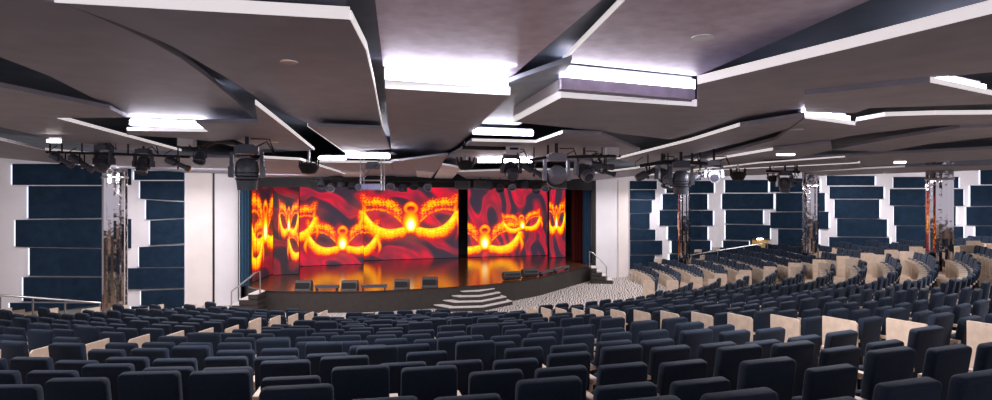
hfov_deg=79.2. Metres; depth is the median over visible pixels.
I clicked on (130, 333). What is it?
seat
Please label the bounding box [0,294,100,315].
rail
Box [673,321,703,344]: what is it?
seat
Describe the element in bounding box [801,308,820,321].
seat
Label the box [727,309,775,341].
seat
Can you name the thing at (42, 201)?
board
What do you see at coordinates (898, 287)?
seat
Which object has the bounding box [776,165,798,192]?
light
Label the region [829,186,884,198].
board
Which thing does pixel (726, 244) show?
board
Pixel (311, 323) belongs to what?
seat
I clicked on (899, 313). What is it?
seat
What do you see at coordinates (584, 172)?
light
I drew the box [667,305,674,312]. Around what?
seat
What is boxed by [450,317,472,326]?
seat
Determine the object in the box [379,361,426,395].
seat
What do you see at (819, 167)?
ceiling panel
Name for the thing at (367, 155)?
ceiling light
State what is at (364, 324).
seat
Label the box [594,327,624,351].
seat
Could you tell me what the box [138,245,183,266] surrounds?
board
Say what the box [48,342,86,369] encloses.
seat
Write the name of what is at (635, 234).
board
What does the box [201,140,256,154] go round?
bar
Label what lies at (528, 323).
seat
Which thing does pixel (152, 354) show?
seat
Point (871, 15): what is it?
ceiling
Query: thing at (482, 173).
ceiling panel
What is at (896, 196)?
board
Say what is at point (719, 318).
seat
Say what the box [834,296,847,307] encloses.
seat
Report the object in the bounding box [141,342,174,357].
seat
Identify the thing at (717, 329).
seat
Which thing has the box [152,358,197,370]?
seat
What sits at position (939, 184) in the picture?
column
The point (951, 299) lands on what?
seat
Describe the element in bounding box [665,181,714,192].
board
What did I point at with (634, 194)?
board
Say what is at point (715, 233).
wall
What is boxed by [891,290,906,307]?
seat
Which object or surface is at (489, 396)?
seat
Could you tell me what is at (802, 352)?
seat
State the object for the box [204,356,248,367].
seat
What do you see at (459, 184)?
grille
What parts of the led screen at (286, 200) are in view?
screen frame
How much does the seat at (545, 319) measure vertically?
0.964 m
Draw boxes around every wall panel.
[187,173,211,306]
[215,174,239,305]
[596,180,616,277]
[618,180,627,276]
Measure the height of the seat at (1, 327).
0.968 m
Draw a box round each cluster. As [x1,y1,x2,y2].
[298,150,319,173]
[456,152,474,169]
[729,164,746,180]
[767,166,776,182]
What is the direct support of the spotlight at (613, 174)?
hanging from the bar at (568, 156)
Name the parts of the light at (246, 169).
yoke arm, yoke arm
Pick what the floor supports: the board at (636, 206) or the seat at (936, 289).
the seat at (936, 289)
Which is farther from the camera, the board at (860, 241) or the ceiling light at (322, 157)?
the board at (860, 241)
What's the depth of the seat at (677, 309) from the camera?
14.28 m
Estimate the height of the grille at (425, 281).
0.248 m
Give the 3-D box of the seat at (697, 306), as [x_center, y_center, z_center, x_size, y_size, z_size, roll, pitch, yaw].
[4.866,3.025,14.784,0.615,1.065,0.560,0,0,-33]
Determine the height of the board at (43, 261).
1.360 m
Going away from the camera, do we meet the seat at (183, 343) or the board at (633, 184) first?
the seat at (183, 343)
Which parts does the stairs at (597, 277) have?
handrail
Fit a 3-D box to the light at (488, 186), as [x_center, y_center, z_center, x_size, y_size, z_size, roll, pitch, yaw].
[-0.310,-0.734,26.637,0.380,0.574,0.384,0,0,39]
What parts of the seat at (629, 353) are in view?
armrest, backrest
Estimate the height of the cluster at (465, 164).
0.626 m
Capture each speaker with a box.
[455,177,469,188]
[474,178,485,188]
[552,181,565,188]
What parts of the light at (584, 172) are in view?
yoke arm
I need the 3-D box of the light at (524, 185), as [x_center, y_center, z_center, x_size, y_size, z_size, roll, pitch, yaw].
[1.352,-0.811,27.945,0.380,0.573,0.383,0,0,39]
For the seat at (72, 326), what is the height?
0.978 m
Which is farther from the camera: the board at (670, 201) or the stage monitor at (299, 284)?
the board at (670, 201)
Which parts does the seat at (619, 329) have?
backrest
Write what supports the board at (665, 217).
attached to the wall at (715, 233)
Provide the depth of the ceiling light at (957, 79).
7.33 m
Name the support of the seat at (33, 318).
on the floor
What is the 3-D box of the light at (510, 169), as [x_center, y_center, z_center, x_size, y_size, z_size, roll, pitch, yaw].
[0.406,-0.941,14.769,0.580,0.958,0.522,0,0,33]
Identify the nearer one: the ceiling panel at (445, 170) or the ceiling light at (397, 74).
the ceiling light at (397, 74)
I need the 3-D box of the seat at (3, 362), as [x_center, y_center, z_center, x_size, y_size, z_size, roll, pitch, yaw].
[-6.404,2.461,7.730,0.615,0.958,0.543,0,0,6]
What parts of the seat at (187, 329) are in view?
backrest, panel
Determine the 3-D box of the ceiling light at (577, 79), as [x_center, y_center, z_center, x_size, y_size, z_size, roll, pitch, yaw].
[1.803,-1.575,8.104,2.143,0.350,0.100,0,0,-23]
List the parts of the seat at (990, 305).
backrest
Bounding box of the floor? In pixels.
[12,273,991,318]
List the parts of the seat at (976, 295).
backrest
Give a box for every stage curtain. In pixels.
[240,190,248,285]
[256,190,256,280]
[572,190,582,260]
[583,190,591,263]
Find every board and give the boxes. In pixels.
[9,303,101,311]
[11,164,130,184]
[14,219,130,247]
[22,277,101,301]
[27,186,101,218]
[28,248,101,275]
[128,268,183,288]
[130,306,181,308]
[133,171,183,179]
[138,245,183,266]
[139,181,183,200]
[140,289,183,306]
[145,200,183,219]
[149,219,183,244]
[630,181,656,188]
[630,190,654,198]
[630,200,651,212]
[630,213,649,228]
[630,229,655,239]
[630,241,661,254]
[630,255,654,275]
[658,210,713,225]
[661,194,706,209]
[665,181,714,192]
[667,226,706,239]
[668,254,677,261]
[670,240,709,252]
[721,194,774,208]
[722,241,749,249]
[724,180,768,192]
[725,210,763,223]
[725,225,770,239]
[770,178,820,191]
[770,212,829,228]
[776,193,825,211]
[778,229,819,245]
[826,176,875,184]
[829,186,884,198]
[829,237,890,246]
[834,199,880,218]
[837,219,887,236]
[889,189,963,205]
[893,177,959,187]
[893,206,956,225]
[896,226,963,241]
[965,207,991,224]
[969,185,991,205]
[974,226,991,236]
[979,170,991,183]
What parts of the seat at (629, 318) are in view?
panel, backrest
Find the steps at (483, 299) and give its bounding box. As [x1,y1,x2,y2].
[434,288,511,311]
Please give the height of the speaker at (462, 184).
0.690 m
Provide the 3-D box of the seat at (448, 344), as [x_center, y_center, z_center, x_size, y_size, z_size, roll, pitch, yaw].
[-0.678,2.492,8.830,0.615,1.046,0.567,0,0,-14]
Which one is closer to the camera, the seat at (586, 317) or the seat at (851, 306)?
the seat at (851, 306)
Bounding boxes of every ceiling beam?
[346,0,392,159]
[506,0,616,77]
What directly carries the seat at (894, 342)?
on the floor
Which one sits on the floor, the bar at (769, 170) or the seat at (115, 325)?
the seat at (115, 325)
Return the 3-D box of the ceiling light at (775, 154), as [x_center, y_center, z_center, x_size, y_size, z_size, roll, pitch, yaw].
[7.243,-1.160,15.023,0.448,0.120,0.100,0,0,0]
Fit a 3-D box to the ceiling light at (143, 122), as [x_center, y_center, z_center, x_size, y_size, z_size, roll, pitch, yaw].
[-5.841,-1.370,10.719,1.209,0.140,0.100,0,0,-21]
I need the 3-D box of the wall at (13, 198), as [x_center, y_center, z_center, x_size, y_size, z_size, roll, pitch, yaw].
[-15.993,1.555,24.745,10.268,6.610,1.129,0,0,-38]
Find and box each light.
[46,137,62,143]
[92,143,116,172]
[129,118,201,127]
[132,146,158,174]
[192,145,206,164]
[228,137,274,189]
[280,59,297,64]
[317,178,326,188]
[318,155,345,159]
[326,182,334,192]
[336,178,345,187]
[346,152,389,158]
[347,182,355,190]
[384,66,507,88]
[386,179,395,189]
[398,182,407,191]
[409,179,418,189]
[423,182,432,190]
[472,127,532,136]
[478,158,531,162]
[484,180,493,189]
[495,183,504,192]
[500,149,527,180]
[507,181,516,190]
[520,180,529,188]
[531,184,540,193]
[540,182,548,191]
[542,143,578,188]
[558,65,694,101]
[573,147,599,182]
[654,154,677,185]
[668,152,701,194]
[691,34,714,40]
[704,149,729,182]
[775,154,794,155]
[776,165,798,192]
[799,109,849,120]
[893,161,905,163]
[935,76,985,88]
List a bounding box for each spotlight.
[49,144,74,168]
[68,143,94,172]
[164,119,191,171]
[522,147,541,178]
[590,147,614,171]
[596,158,616,176]
[635,154,661,181]
[661,153,672,190]
[693,152,707,180]
[788,165,801,184]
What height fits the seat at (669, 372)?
0.952 m
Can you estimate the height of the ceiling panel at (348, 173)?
0.060 m
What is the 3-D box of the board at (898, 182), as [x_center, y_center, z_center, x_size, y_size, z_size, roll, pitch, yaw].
[22.145,-0.914,30.981,0.136,0.627,2.846,0,0,-44]
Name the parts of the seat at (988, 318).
backrest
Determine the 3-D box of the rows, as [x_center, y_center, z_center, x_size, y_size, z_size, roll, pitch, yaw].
[5.638,3.100,21.896,37.923,3.312,19.770,0,0,-37]
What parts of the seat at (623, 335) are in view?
backrest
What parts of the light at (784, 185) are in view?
yoke arm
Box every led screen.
[249,187,272,282]
[273,187,299,274]
[300,187,363,265]
[364,187,458,260]
[467,188,547,256]
[548,189,565,257]
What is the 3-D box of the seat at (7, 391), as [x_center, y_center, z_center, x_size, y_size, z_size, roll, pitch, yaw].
[-4.324,2.117,5.504,0.615,0.968,0.539,0,0,-1]
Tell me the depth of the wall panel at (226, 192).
27.09 m
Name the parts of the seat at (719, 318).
panel, backrest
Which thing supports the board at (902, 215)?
attached to the wall at (715, 233)
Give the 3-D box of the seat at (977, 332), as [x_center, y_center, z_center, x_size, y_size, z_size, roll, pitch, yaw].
[6.325,1.965,7.432,0.655,0.974,0.570,0,0,-29]
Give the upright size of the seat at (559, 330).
0.952 m
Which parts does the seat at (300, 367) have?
armrest, backrest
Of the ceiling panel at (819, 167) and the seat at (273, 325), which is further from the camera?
the ceiling panel at (819, 167)
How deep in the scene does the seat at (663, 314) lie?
13.13 m
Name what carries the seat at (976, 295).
on the floor
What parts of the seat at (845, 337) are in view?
backrest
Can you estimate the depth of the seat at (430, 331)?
11.65 m
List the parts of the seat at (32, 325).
backrest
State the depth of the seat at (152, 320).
15.38 m
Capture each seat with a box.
[0,319,13,326]
[0,326,4,334]
[0,334,28,349]
[0,340,48,369]
[0,358,7,369]
[0,370,21,383]
[0,384,43,399]
[3,327,27,341]
[9,357,53,383]
[12,317,30,334]
[25,315,39,322]
[26,370,78,399]
[27,323,50,343]
[27,329,53,352]
[39,317,54,323]
[44,377,111,399]
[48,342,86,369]
[50,323,69,329]
[52,329,74,337]
[52,336,108,359]
[53,319,70,328]
[54,360,98,376]
[70,320,87,324]
[71,324,90,334]
[74,326,99,343]
[81,363,134,399]
[87,349,125,363]
[88,321,107,326]
[97,326,114,332]
[99,331,149,347]
[104,357,149,370]
[105,342,138,356]
[108,323,127,328]
[115,328,138,342]
[117,370,182,399]
[129,320,149,335]
[130,348,168,366]
[140,328,183,341]
[141,317,159,324]
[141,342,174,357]
[143,366,193,399]
[150,324,171,335]
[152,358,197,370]
[158,336,187,345]
[160,321,178,333]
[171,345,210,370]
[173,325,213,335]
[179,342,213,356]
[181,322,200,331]
[186,333,191,341]
[188,369,251,399]
[190,332,220,355]
[202,366,254,395]
[203,321,238,332]
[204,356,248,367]
[216,349,254,375]
[217,342,251,350]
[220,333,243,341]
[225,337,255,357]
[232,329,256,336]
[247,333,274,341]
[252,359,310,399]
[253,355,297,391]
[254,348,298,373]
[256,338,289,356]
[259,383,333,399]
[260,375,320,390]
[261,327,283,330]
[261,330,278,336]
[271,324,291,327]
[279,328,306,347]
[288,326,310,327]
[295,336,325,344]
[296,320,316,328]
[296,341,327,358]
[305,328,314,336]
[305,341,342,358]
[306,352,347,375]
[311,332,337,341]
[314,321,337,332]
[319,329,344,334]
[320,355,368,383]
[331,335,360,340]
[331,364,389,399]
[341,340,367,354]
[342,325,364,331]
[344,331,370,340]
[346,323,366,326]
[349,327,373,334]
[349,344,383,354]
[353,396,417,399]
[356,345,397,364]
[366,334,395,344]
[369,324,391,334]
[371,319,392,326]
[375,338,406,344]
[376,331,402,337]
[379,327,402,331]
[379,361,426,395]
[390,365,457,399]
[396,343,429,361]
[397,321,416,323]
[397,324,407,334]
[402,333,430,343]
[406,350,447,365]
[408,321,431,330]
[408,329,434,338]
[414,338,437,350]
[424,318,445,337]
[434,393,500,399]
[436,359,482,394]
[437,331,465,337]
[437,336,472,360]
[440,324,465,333]
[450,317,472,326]
[454,335,483,340]
[455,340,495,370]
[457,369,523,399]
[466,325,470,334]
[471,323,495,326]
[471,324,498,339]
[472,315,491,323]
[477,317,498,323]
[490,334,520,347]
[492,357,538,378]
[495,341,514,359]
[496,322,517,335]
[499,317,515,322]
[502,324,526,334]
[503,319,523,323]
[504,346,542,367]
[505,328,531,343]
[515,375,581,399]
[520,313,538,320]
[521,336,555,365]
[522,320,544,328]
[527,331,556,344]
[528,317,547,321]
[531,321,555,332]
[534,365,587,399]
[538,327,562,344]
[542,343,587,367]
[546,351,590,391]
[549,315,570,326]
[553,312,572,317]
[560,317,583,327]
[562,325,591,336]
[562,334,594,360]
[573,324,594,336]
[575,313,595,324]
[586,362,647,399]
[589,316,611,337]
[589,344,642,392]
[590,339,631,374]
[593,331,631,360]
[593,381,656,399]
[594,317,624,343]
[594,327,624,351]
[610,307,644,331]
[624,395,679,399]
[630,320,657,343]
[634,310,670,328]
[637,329,668,343]
[639,338,674,366]
[647,307,663,319]
[647,344,690,384]
[656,359,707,395]
[660,310,699,328]
[661,317,687,338]
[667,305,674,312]
[669,376,730,399]
[673,304,690,315]
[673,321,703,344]
[679,328,712,359]
[691,311,734,327]
[693,301,709,312]
[697,341,736,377]
[700,387,778,399]
[702,304,720,321]
[708,324,734,342]
[713,343,762,390]
[718,329,750,344]
[719,303,726,312]
[725,307,741,314]
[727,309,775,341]
[730,302,744,310]
[737,356,796,399]
[739,309,756,320]
[743,303,759,310]
[745,339,780,358]
[747,299,760,308]
[754,327,785,342]
[761,301,776,309]
[761,307,778,314]
[770,314,821,341]
[770,340,814,396]
[777,309,797,318]
[778,296,792,307]
[779,300,796,310]
[787,334,821,367]
[792,363,857,399]
[795,293,808,311]
[797,298,815,318]
[799,301,841,321]
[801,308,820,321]
[810,291,821,307]
[817,296,832,315]
[818,330,857,361]
[818,345,860,368]
[820,308,848,350]
[822,288,833,296]
[822,316,882,364]
[822,396,856,399]
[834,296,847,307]
[843,301,858,319]
[848,294,860,306]
[849,308,869,322]
[855,346,915,399]
[856,339,903,389]
[859,288,872,308]
[862,300,877,316]
[863,307,906,362]
[872,376,941,399]
[874,290,885,300]
[874,306,892,322]
[877,296,892,307]
[881,310,933,329]
[885,286,894,300]
[886,312,953,345]
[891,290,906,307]
[892,284,902,301]
[894,302,910,320]
[905,287,917,311]
[907,325,944,377]
[909,299,928,320]
[910,292,944,313]
[917,281,948,300]
[917,288,928,300]
[918,342,991,376]
[922,344,971,399]
[927,293,957,312]
[928,278,956,297]
[928,287,940,305]
[932,306,951,313]
[946,369,991,399]
[949,315,981,344]
[951,313,991,333]
[952,303,970,330]
[954,279,961,298]
[956,288,982,313]
[957,281,990,303]
[957,287,972,304]
[967,320,991,367]
[970,285,991,303]
[970,295,991,314]
[970,299,988,322]
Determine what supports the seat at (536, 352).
on the floor
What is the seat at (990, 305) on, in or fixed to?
on the floor
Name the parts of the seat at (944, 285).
backrest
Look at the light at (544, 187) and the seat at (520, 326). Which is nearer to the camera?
the seat at (520, 326)
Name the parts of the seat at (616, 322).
backrest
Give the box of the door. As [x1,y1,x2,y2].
[750,238,768,247]
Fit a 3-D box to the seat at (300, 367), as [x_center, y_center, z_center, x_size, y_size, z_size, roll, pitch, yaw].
[-2.296,2.213,6.571,0.615,1.030,0.578,0,0,-8]
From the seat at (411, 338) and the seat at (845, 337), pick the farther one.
the seat at (411, 338)
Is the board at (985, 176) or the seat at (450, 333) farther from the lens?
the board at (985, 176)
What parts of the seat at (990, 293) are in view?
backrest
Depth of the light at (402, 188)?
26.03 m
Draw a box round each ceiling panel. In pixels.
[0,0,255,118]
[0,82,180,150]
[0,137,256,173]
[54,0,382,126]
[127,100,314,152]
[256,0,345,5]
[256,156,344,177]
[307,123,389,151]
[314,160,394,175]
[339,170,365,176]
[375,0,600,76]
[385,81,509,159]
[391,152,447,176]
[416,170,433,177]
[434,163,460,177]
[444,130,639,168]
[450,55,571,151]
[456,168,579,179]
[513,0,991,140]
[514,80,557,115]
[562,0,868,75]
[592,158,707,180]
[617,112,804,165]
[648,161,861,178]
[693,156,857,170]
[701,110,991,158]
[708,140,831,165]
[762,146,991,165]
[802,163,991,175]
[805,77,991,112]
[832,124,991,151]
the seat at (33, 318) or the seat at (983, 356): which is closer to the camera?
the seat at (983, 356)
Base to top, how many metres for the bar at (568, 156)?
0.487 m
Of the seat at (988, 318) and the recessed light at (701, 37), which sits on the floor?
the seat at (988, 318)
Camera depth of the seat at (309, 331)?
12.60 m
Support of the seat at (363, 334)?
on the floor
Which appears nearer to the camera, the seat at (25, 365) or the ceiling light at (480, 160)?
the seat at (25, 365)
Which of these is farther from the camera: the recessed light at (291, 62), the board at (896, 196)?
the board at (896, 196)
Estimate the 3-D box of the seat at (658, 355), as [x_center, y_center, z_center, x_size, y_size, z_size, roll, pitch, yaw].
[1.910,2.181,7.145,0.615,0.976,0.569,0,0,-20]
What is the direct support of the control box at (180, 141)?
attached to the bar at (67, 152)
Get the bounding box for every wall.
[0,158,240,308]
[237,154,242,300]
[459,189,571,253]
[590,169,595,265]
[591,170,991,276]
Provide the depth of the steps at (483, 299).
26.36 m
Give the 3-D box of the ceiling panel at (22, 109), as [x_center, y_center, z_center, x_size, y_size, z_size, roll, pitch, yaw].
[-8.975,-1.377,10.195,6.497,0.065,12.676,0,0,0]
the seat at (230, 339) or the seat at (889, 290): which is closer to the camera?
the seat at (230, 339)
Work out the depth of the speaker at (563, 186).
28.43 m
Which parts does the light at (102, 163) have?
yoke arm, yoke arm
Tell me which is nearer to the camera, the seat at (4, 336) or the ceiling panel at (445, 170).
the seat at (4, 336)
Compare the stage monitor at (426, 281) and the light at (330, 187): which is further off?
the stage monitor at (426, 281)
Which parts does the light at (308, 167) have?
lamp shade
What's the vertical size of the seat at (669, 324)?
1.053 m
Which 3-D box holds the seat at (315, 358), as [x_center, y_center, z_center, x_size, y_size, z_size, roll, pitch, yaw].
[-2.162,2.393,7.652,0.615,0.975,0.534,0,0,-8]
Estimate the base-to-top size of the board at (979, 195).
1.018 m
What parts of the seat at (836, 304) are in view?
backrest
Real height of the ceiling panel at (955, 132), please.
0.060 m
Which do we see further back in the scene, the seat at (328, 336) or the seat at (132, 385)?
the seat at (328, 336)
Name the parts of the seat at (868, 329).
panel, backrest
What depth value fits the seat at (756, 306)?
13.86 m
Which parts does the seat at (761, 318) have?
panel, backrest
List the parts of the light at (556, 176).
yoke arm, yoke arm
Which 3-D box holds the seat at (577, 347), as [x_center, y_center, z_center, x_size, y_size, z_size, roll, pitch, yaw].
[0.849,2.361,8.014,0.615,0.955,0.549,0,0,-18]
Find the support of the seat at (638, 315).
on the floor
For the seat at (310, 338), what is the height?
0.959 m
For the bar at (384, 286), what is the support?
on the stage
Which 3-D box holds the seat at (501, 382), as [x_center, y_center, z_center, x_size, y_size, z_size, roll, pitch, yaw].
[-0.087,2.059,5.739,0.615,0.965,0.551,0,0,-14]
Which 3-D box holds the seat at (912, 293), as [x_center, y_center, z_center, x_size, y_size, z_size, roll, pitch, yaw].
[9.165,2.503,13.586,0.615,1.059,0.548,0,0,-41]
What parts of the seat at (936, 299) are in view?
backrest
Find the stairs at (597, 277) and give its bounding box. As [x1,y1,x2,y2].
[589,251,612,283]
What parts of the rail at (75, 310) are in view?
post, handrail, glass pane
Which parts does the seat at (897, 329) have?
panel, backrest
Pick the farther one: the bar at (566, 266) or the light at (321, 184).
the bar at (566, 266)
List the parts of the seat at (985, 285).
backrest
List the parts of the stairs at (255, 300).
handrail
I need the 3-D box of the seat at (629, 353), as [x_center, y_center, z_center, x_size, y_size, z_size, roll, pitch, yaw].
[1.318,2.166,7.017,0.615,1.024,0.582,0,0,-19]
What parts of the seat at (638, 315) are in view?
panel, backrest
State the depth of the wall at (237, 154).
27.25 m
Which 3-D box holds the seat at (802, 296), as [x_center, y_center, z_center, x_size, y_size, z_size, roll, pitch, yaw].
[7.380,2.846,14.939,0.615,1.043,0.556,0,0,-39]
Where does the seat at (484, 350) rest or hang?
on the floor
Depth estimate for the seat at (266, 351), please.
8.41 m
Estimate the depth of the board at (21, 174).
23.72 m
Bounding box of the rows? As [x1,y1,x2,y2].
[0,236,991,332]
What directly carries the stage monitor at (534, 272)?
on the stage
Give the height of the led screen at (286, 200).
4.730 m
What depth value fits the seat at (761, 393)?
3.59 m
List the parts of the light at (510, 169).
yoke arm, yoke arm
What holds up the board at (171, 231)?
attached to the wall at (13, 198)
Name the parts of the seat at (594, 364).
armrest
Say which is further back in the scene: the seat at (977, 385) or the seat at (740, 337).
the seat at (740, 337)
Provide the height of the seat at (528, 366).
0.942 m
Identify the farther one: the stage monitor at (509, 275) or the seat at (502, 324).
the stage monitor at (509, 275)
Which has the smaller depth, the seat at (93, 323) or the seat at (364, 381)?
the seat at (364, 381)
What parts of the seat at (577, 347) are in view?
backrest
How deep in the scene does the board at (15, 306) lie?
23.59 m
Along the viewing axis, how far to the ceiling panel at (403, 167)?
17.75 m
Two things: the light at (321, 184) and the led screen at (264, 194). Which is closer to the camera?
the light at (321, 184)
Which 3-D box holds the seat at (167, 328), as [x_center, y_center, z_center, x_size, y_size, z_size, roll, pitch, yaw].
[-7.857,3.403,14.314,0.615,0.975,0.566,0,0,12]
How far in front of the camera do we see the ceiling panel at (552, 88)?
9.04 m
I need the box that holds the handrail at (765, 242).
[690,242,768,258]
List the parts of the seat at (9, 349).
backrest, panel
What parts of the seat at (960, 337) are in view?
armrest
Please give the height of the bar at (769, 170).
0.454 m
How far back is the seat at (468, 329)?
12.80 m
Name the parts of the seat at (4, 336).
backrest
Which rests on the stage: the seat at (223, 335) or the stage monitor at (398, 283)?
the stage monitor at (398, 283)
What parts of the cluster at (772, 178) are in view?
lamp shade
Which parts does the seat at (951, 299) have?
backrest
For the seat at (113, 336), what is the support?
on the floor
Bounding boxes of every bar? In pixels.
[46,144,189,157]
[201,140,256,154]
[310,180,570,181]
[314,285,338,289]
[361,284,386,289]
[461,140,505,149]
[529,145,620,160]
[539,269,552,275]
[553,265,568,271]
[640,153,720,167]
[766,165,799,172]
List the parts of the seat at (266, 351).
backrest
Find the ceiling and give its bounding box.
[0,0,991,171]
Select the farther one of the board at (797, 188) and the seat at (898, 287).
the board at (797, 188)
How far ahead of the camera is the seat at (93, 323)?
14.49 m
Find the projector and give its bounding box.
[355,152,395,190]
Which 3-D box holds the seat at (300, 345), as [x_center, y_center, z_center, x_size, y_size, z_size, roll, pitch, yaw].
[-2.962,2.723,9.713,0.615,0.958,0.540,0,0,-6]
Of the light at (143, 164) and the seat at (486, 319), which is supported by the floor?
the seat at (486, 319)
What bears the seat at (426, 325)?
on the floor
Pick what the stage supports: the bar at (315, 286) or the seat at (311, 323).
the bar at (315, 286)
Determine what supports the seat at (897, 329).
on the floor
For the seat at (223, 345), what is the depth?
9.44 m
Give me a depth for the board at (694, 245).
38.85 m
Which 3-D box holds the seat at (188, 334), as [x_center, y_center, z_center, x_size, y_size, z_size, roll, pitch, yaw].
[-5.784,3.069,11.880,0.615,0.966,0.561,0,0,5]
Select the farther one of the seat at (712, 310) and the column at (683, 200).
the column at (683, 200)
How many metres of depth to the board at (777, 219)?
36.35 m
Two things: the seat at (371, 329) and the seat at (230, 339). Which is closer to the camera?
the seat at (230, 339)
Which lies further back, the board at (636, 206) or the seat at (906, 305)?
the board at (636, 206)
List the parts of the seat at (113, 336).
backrest, panel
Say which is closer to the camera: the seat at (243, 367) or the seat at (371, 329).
the seat at (243, 367)
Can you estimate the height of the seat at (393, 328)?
0.955 m
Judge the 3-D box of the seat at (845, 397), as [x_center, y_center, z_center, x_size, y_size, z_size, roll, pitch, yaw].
[1.953,1.728,3.941,0.615,0.952,0.563,0,0,-19]
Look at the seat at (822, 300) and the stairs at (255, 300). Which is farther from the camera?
the stairs at (255, 300)
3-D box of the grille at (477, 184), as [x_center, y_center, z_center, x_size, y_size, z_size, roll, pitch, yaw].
[-0.715,-0.670,26.620,0.456,0.300,0.030,0,0,0]
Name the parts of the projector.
frame rod, mount frame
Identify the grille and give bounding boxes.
[295,283,308,288]
[342,283,355,288]
[361,185,379,188]
[395,282,406,286]
[423,279,435,284]
[456,181,468,187]
[475,182,484,187]
[506,273,519,278]
[525,270,537,275]
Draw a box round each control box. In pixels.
[177,138,198,148]
[506,146,519,161]
[599,147,618,156]
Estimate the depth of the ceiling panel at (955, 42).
6.72 m
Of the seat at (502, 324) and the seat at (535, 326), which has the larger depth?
the seat at (502, 324)
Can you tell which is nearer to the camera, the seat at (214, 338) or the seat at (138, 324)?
the seat at (214, 338)
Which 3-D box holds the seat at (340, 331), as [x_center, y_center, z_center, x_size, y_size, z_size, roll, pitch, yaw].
[-3.508,3.198,12.848,0.615,0.954,0.543,0,0,-4]
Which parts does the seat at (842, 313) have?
backrest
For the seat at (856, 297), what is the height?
0.972 m
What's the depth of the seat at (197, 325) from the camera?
15.06 m
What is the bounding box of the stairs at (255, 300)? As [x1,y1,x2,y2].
[227,271,265,310]
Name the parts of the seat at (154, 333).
backrest, panel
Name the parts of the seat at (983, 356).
backrest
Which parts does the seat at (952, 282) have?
backrest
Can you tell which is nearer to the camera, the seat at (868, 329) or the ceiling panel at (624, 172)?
the seat at (868, 329)
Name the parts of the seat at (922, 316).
backrest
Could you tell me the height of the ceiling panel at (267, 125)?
0.065 m
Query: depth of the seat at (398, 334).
11.60 m
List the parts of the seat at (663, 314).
panel, backrest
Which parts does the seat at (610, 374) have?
armrest, backrest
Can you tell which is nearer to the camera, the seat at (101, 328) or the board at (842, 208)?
the seat at (101, 328)
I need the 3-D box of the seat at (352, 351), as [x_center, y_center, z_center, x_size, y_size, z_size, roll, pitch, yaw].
[-1.886,2.543,8.705,0.615,0.977,0.573,0,0,-9]
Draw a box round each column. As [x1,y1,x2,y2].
[101,152,128,313]
[678,182,690,264]
[801,173,819,257]
[924,161,954,273]
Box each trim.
[185,173,186,303]
[213,173,214,301]
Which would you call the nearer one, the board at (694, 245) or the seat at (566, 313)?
the seat at (566, 313)
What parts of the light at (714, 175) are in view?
yoke arm, yoke arm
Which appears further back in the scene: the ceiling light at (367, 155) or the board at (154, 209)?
the board at (154, 209)
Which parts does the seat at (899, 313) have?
backrest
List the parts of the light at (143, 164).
yoke arm, yoke arm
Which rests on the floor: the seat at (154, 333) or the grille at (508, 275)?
the seat at (154, 333)
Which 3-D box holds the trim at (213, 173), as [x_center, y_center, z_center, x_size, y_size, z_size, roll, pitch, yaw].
[-12.690,1.772,26.961,0.078,5.975,0.020,0,0,-21]
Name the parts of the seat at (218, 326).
backrest, panel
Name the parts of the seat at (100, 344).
backrest, panel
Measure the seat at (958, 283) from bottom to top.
0.962 m
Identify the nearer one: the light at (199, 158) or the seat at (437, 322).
the light at (199, 158)
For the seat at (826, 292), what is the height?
1.060 m
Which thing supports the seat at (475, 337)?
on the floor
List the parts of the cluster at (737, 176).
lamp shade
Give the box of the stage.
[243,251,591,312]
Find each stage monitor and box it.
[294,280,313,289]
[341,280,358,289]
[394,279,409,288]
[422,277,437,286]
[502,271,520,279]
[520,268,538,276]
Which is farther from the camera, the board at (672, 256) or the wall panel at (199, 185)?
the board at (672, 256)
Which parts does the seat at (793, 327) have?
panel, backrest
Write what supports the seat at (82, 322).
on the floor
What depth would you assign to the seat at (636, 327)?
10.25 m
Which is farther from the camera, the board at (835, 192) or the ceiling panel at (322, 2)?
the board at (835, 192)
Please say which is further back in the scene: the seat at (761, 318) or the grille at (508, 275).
the grille at (508, 275)
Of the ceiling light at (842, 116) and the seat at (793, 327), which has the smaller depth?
the ceiling light at (842, 116)
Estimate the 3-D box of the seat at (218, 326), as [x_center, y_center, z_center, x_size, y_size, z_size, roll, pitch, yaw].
[-7.033,3.544,15.245,0.735,0.981,0.561,0,0,10]
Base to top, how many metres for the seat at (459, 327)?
1.031 m
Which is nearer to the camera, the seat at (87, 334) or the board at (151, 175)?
the seat at (87, 334)
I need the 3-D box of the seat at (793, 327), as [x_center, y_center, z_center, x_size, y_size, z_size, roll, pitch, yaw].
[5.218,2.459,10.366,0.655,0.946,0.598,0,0,-29]
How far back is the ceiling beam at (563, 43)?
6.91 m
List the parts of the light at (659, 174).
yoke arm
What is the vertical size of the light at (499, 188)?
0.693 m
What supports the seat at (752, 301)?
on the floor
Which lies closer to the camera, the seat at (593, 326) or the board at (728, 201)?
the seat at (593, 326)
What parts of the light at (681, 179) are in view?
yoke arm, yoke arm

